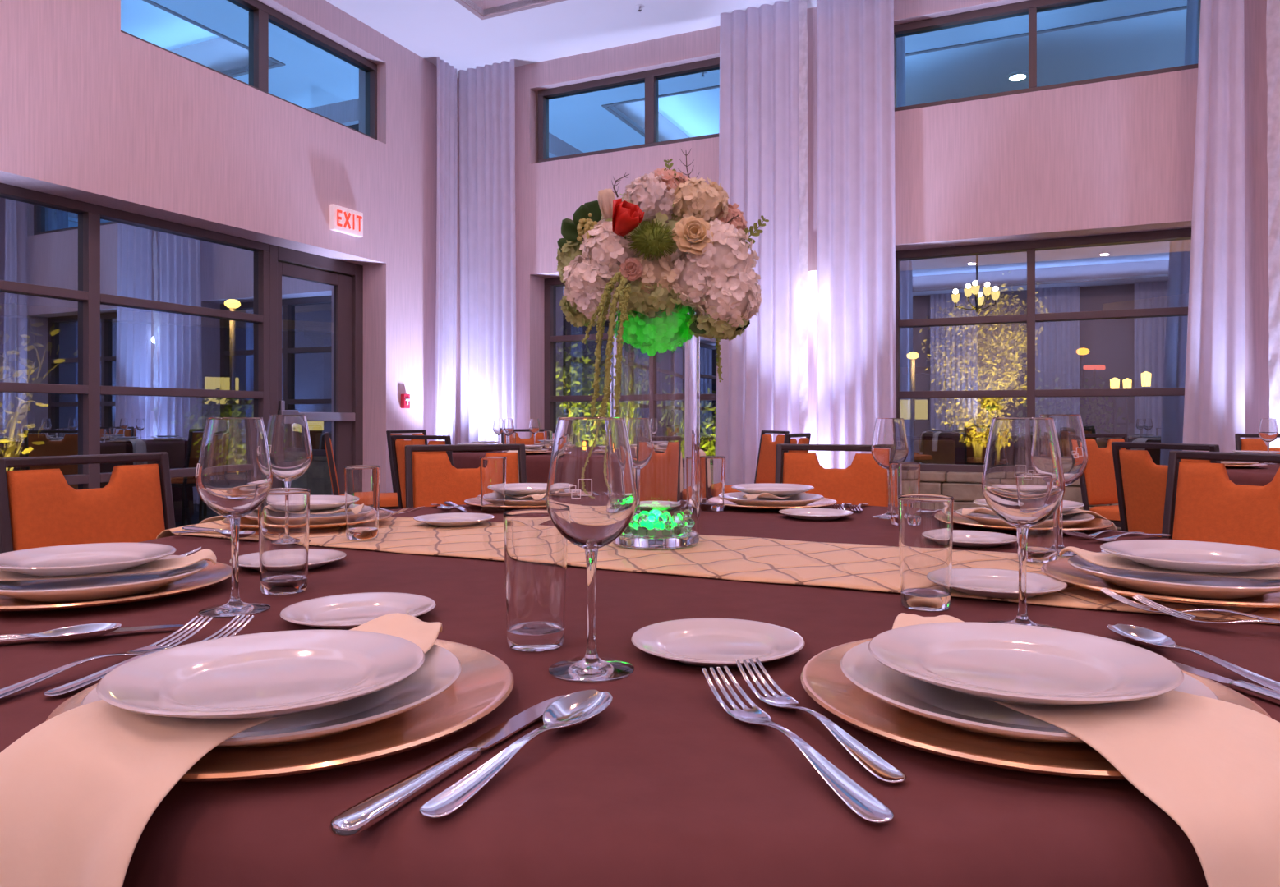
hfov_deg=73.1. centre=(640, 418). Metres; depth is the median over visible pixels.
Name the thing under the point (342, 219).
exit sign
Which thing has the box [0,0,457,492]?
wall
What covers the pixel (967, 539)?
bread plate
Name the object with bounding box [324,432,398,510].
banquet chair
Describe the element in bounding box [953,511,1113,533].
charger plate
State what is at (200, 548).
fork
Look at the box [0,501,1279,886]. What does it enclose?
tablecloth
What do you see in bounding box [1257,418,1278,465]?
wine glass
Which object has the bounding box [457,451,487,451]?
charger plate
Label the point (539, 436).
banquet chair
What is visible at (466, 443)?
salad plate
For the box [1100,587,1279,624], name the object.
fork
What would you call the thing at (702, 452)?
napkin
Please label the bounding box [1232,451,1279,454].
salad plate
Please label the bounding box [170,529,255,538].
spoon
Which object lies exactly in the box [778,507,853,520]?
bread plate
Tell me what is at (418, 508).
fork
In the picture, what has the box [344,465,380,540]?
water glass
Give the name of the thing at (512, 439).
water glass
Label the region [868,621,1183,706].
salad plate
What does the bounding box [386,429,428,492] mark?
banquet chair
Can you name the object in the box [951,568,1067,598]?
bread plate
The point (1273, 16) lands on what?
curtain
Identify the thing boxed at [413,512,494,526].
bread plate
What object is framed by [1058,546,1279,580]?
napkin
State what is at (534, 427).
bowl
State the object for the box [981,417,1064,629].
wine glass
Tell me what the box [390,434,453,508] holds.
banquet chair
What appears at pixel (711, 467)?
water glass
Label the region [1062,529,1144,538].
fork
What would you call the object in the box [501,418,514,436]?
bowl
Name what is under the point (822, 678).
charger plate
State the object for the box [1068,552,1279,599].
dinner plate
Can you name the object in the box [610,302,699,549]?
glass vase
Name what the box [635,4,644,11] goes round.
sprinkler head
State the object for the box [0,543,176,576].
salad plate
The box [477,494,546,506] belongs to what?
dinner plate
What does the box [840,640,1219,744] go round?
dinner plate
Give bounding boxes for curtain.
[433,56,457,444]
[458,59,516,444]
[715,0,808,485]
[816,0,896,469]
[1182,0,1245,452]
[1266,0,1279,447]
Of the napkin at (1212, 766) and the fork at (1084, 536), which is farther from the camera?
the fork at (1084, 536)
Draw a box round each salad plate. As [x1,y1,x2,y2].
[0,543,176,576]
[96,630,424,720]
[309,495,345,511]
[457,442,488,444]
[472,441,497,444]
[505,483,547,495]
[524,445,544,448]
[731,483,814,496]
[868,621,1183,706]
[973,498,1084,512]
[1100,539,1279,573]
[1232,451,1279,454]
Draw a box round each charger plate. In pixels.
[0,560,231,611]
[44,639,514,782]
[222,510,392,529]
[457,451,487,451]
[464,497,547,510]
[502,451,552,455]
[723,497,837,511]
[800,638,1270,779]
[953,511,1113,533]
[1040,557,1279,607]
[1224,463,1267,468]
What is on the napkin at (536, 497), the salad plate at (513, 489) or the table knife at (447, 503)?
the salad plate at (513, 489)
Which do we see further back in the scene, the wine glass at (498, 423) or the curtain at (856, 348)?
the curtain at (856, 348)
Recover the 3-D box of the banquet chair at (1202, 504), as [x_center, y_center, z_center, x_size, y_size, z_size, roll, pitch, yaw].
[1.325,0.532,2.066,0.546,0.890,0.410,0,0,-28]
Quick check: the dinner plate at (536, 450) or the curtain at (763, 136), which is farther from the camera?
the curtain at (763, 136)
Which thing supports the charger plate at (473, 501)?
on the tablecloth at (663, 787)
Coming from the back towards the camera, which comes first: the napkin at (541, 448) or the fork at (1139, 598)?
the napkin at (541, 448)
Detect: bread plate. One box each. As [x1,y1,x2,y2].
[229,548,346,571]
[280,592,435,630]
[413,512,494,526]
[630,617,805,667]
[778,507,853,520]
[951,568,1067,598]
[952,529,1017,547]
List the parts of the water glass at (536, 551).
glass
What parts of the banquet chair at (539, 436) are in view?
leg, backrest, rail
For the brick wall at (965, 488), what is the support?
attached to the wall at (1116, 156)
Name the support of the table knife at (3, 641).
on the tablecloth at (663, 787)
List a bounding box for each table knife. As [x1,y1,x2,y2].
[0,624,184,644]
[181,526,258,535]
[329,695,566,837]
[444,501,469,511]
[1169,659,1279,704]
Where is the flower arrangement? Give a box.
[556,147,768,417]
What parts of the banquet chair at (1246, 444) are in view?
leg, rail, backrest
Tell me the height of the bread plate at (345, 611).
0.013 m
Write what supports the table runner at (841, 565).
on the tablecloth at (663, 787)
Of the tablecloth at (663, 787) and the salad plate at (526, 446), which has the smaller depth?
the tablecloth at (663, 787)
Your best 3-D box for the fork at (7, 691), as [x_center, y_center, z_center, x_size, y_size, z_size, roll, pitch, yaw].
[-0.460,0.202,0.731,0.026,0.018,0.233,0,0,17]
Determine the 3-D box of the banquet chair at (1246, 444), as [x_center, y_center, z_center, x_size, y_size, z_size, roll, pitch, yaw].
[3.620,0.532,4.771,0.410,0.890,0.546,0,0,18]
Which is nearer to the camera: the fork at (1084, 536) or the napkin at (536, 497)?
the fork at (1084, 536)
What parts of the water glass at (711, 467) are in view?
glass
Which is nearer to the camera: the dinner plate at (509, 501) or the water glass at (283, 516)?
the water glass at (283, 516)
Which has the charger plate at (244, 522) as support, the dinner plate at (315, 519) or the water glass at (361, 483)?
the dinner plate at (315, 519)
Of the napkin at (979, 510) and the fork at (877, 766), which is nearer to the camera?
the fork at (877, 766)
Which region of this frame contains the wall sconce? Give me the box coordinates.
[808,270,816,299]
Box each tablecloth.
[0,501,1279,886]
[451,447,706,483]
[1225,462,1279,486]
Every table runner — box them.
[308,516,504,561]
[596,534,900,593]
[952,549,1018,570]
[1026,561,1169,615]
[1148,598,1279,624]
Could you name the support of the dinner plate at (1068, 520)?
on the charger plate at (1096, 523)
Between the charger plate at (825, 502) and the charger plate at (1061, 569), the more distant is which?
the charger plate at (825, 502)
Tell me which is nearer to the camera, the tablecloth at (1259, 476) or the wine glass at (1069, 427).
the wine glass at (1069, 427)
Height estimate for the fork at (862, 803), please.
0.018 m
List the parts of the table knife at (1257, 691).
knife blade, knife handle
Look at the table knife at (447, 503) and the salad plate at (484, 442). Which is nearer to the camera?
the table knife at (447, 503)
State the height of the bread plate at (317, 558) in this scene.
0.013 m
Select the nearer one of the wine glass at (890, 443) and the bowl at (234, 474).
the bowl at (234, 474)
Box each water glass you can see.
[257,488,310,595]
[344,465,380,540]
[479,456,506,513]
[503,508,567,652]
[506,432,515,444]
[543,431,552,448]
[699,455,725,511]
[888,461,920,525]
[897,493,953,612]
[1017,506,1059,563]
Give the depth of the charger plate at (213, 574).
1.00 m
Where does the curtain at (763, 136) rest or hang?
hanging from the ceiling
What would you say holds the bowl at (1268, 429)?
on the wine glass at (1268, 429)
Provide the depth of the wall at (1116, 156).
6.50 m
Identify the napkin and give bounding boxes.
[0,548,216,580]
[0,612,442,886]
[198,507,345,524]
[505,492,546,500]
[506,446,542,478]
[699,449,705,456]
[742,492,805,500]
[892,612,1279,886]
[962,507,1117,530]
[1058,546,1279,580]
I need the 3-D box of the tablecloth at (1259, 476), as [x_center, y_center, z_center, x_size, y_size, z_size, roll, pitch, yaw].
[3.259,0.587,3.616,1.858,0.745,1.860,0,0,0]
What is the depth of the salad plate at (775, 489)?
2.13 m
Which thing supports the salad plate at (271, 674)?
on the napkin at (80, 790)
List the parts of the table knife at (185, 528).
knife handle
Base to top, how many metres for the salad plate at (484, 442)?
0.016 m
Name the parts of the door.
pane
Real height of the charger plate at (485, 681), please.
0.016 m
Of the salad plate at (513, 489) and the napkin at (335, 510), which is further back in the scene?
the salad plate at (513, 489)
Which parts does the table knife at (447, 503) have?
knife handle, knife blade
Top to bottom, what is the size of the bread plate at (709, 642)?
0.013 m
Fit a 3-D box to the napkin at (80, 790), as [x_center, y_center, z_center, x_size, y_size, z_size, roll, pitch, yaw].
[-0.283,0.310,0.608,0.172,0.281,0.340,0,0,21]
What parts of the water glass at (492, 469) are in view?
glass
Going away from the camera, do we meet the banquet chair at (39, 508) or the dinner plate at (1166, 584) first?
the dinner plate at (1166, 584)
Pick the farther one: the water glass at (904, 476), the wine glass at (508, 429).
the wine glass at (508, 429)
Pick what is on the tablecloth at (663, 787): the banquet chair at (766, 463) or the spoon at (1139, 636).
the spoon at (1139, 636)
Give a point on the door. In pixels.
(316, 301)
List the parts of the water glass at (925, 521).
glass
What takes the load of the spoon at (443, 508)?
on the tablecloth at (663, 787)
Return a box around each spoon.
[0,622,121,641]
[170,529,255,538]
[418,690,612,819]
[430,503,455,511]
[1106,624,1279,691]
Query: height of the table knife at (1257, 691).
0.008 m
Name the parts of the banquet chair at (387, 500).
leg, backrest, seat, seat frame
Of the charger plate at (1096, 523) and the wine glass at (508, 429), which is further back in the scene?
the wine glass at (508, 429)
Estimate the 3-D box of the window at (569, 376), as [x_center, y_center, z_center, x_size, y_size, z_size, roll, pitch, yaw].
[0.076,-0.475,7.989,2.168,1.780,0.110,0,0,25]
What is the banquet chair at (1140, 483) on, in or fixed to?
on the floor
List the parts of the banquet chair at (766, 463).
seat, leg, backrest, rail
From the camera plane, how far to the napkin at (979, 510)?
1.68 m
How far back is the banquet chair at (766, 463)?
6.38 m
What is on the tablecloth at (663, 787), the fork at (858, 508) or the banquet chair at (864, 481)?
the fork at (858, 508)
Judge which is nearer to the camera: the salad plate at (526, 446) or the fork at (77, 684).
the fork at (77, 684)
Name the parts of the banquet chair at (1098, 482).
leg, rail, seat, backrest, seat frame, leg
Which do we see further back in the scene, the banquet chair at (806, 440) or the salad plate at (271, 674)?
the banquet chair at (806, 440)
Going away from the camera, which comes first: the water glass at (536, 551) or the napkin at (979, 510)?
the water glass at (536, 551)
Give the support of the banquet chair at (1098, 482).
on the floor
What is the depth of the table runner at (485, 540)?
1.49 m
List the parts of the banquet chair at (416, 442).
leg, rail, backrest, leg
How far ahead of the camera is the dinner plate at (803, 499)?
2.02 m
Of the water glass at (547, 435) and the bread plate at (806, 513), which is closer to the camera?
the bread plate at (806, 513)
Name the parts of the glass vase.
glass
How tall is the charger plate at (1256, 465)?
0.016 m
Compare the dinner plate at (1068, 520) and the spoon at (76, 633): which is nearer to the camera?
the spoon at (76, 633)
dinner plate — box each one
[0,555,208,602]
[79,644,461,748]
[244,506,345,524]
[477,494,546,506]
[508,448,548,452]
[723,492,824,506]
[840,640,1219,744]
[955,506,1094,529]
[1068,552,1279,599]
[1220,461,1258,465]
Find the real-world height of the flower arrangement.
0.574 m
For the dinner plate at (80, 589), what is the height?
0.023 m
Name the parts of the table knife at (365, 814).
knife handle, knife blade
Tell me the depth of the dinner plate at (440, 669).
0.58 m
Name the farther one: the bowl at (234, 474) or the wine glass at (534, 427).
the wine glass at (534, 427)
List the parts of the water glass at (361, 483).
glass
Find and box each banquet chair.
[0,451,175,553]
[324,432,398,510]
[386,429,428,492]
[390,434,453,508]
[405,443,526,508]
[501,428,547,445]
[724,430,789,493]
[774,443,888,506]
[782,432,810,483]
[1079,433,1129,527]
[1111,442,1220,537]
[1161,451,1279,551]
[1234,433,1279,454]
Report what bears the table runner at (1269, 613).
on the tablecloth at (663, 787)
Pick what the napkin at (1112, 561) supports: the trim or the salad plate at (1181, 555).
the salad plate at (1181, 555)
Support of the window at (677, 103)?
in the wall at (1116, 156)
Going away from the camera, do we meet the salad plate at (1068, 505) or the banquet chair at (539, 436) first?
the salad plate at (1068, 505)
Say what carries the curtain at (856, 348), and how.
hanging from the ceiling
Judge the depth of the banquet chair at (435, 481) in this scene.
2.87 m
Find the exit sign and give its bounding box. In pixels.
[329,204,363,237]
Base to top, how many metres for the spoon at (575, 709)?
0.011 m
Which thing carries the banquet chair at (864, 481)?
on the floor
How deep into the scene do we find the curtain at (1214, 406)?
5.70 m
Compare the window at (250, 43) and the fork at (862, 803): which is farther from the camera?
the window at (250, 43)
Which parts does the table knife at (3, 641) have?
knife handle, knife blade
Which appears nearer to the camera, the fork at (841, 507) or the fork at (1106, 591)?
the fork at (1106, 591)
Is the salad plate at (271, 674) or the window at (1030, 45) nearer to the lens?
the salad plate at (271, 674)
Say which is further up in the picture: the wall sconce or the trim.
the trim
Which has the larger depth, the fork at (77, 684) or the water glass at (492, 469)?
the water glass at (492, 469)
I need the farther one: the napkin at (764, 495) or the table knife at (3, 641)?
the napkin at (764, 495)
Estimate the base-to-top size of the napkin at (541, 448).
0.281 m
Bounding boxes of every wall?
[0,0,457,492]
[457,0,1269,454]
[919,470,1121,530]
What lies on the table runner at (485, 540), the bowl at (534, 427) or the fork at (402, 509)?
the fork at (402, 509)
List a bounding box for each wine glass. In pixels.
[195,417,272,617]
[266,414,312,542]
[492,418,502,444]
[501,418,514,451]
[529,418,539,445]
[545,417,637,682]
[870,418,908,519]
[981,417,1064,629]
[1039,414,1088,557]
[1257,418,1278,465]
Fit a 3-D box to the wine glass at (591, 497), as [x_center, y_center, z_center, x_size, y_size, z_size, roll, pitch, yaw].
[-0.041,0.106,0.733,0.078,0.215,0.078,0,0,-17]
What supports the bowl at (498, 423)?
on the wine glass at (498, 423)
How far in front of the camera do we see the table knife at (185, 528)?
1.57 m
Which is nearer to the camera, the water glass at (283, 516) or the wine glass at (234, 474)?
the wine glass at (234, 474)
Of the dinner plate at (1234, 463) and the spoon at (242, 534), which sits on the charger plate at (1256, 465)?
the dinner plate at (1234, 463)
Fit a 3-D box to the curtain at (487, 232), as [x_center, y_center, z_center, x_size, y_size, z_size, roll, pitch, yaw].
[-1.442,-1.200,8.206,0.630,4.326,0.096,0,0,25]
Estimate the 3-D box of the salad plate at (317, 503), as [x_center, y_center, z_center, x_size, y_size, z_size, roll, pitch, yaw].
[-0.661,0.167,1.705,0.200,0.018,0.200,0,0,-7]
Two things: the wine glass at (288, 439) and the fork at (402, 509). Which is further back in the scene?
the fork at (402, 509)
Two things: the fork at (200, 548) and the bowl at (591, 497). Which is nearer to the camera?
the bowl at (591, 497)
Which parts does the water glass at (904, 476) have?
glass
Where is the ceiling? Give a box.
[325,0,816,78]
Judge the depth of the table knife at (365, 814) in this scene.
0.49 m
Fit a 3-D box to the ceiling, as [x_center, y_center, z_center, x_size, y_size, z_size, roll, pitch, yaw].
[-0.789,-3.575,-1.310,10.800,0.440,17.800,0,0,25]
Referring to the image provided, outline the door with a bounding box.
[268,244,363,495]
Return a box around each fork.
[0,616,212,699]
[43,614,254,696]
[180,547,201,555]
[379,506,424,514]
[391,507,409,515]
[702,666,893,824]
[736,658,906,783]
[832,503,851,510]
[848,503,869,511]
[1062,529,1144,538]
[1072,531,1170,541]
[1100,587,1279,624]
[1132,593,1279,623]
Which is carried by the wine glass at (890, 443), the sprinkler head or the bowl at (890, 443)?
the bowl at (890, 443)
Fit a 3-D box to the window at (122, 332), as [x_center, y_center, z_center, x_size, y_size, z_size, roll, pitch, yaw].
[-4.489,-0.215,3.376,0.110,2.300,7.440,0,0,25]
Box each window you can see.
[0,183,269,527]
[120,0,377,140]
[538,57,719,162]
[544,277,716,455]
[893,0,1201,111]
[895,228,1191,473]
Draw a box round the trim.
[455,0,566,19]
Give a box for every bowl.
[195,417,272,518]
[266,414,312,481]
[492,418,502,435]
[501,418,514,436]
[529,418,539,433]
[545,417,637,549]
[870,418,908,469]
[981,417,1064,528]
[1039,414,1088,486]
[1257,418,1278,442]
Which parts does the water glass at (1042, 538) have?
glass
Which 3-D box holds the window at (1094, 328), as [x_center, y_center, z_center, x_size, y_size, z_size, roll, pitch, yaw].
[3.053,-0.468,6.626,2.180,1.795,0.110,0,0,25]
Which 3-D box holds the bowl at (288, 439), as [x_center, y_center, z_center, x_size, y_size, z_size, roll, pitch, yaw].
[-0.592,0.049,1.450,0.078,0.112,0.078,0,0,0]
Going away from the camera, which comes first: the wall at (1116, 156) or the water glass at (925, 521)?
the water glass at (925, 521)
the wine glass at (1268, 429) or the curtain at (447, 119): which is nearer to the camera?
the wine glass at (1268, 429)
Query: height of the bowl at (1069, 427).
0.112 m
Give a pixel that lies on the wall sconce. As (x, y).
(812, 274)
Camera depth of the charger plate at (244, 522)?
1.62 m
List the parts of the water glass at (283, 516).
glass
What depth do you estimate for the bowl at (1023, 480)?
0.85 m
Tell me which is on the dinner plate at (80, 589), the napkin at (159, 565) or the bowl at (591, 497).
the napkin at (159, 565)
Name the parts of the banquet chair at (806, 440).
leg, rail, backrest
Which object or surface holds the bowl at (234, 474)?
on the wine glass at (234, 474)
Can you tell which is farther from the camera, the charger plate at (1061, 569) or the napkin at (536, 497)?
the napkin at (536, 497)

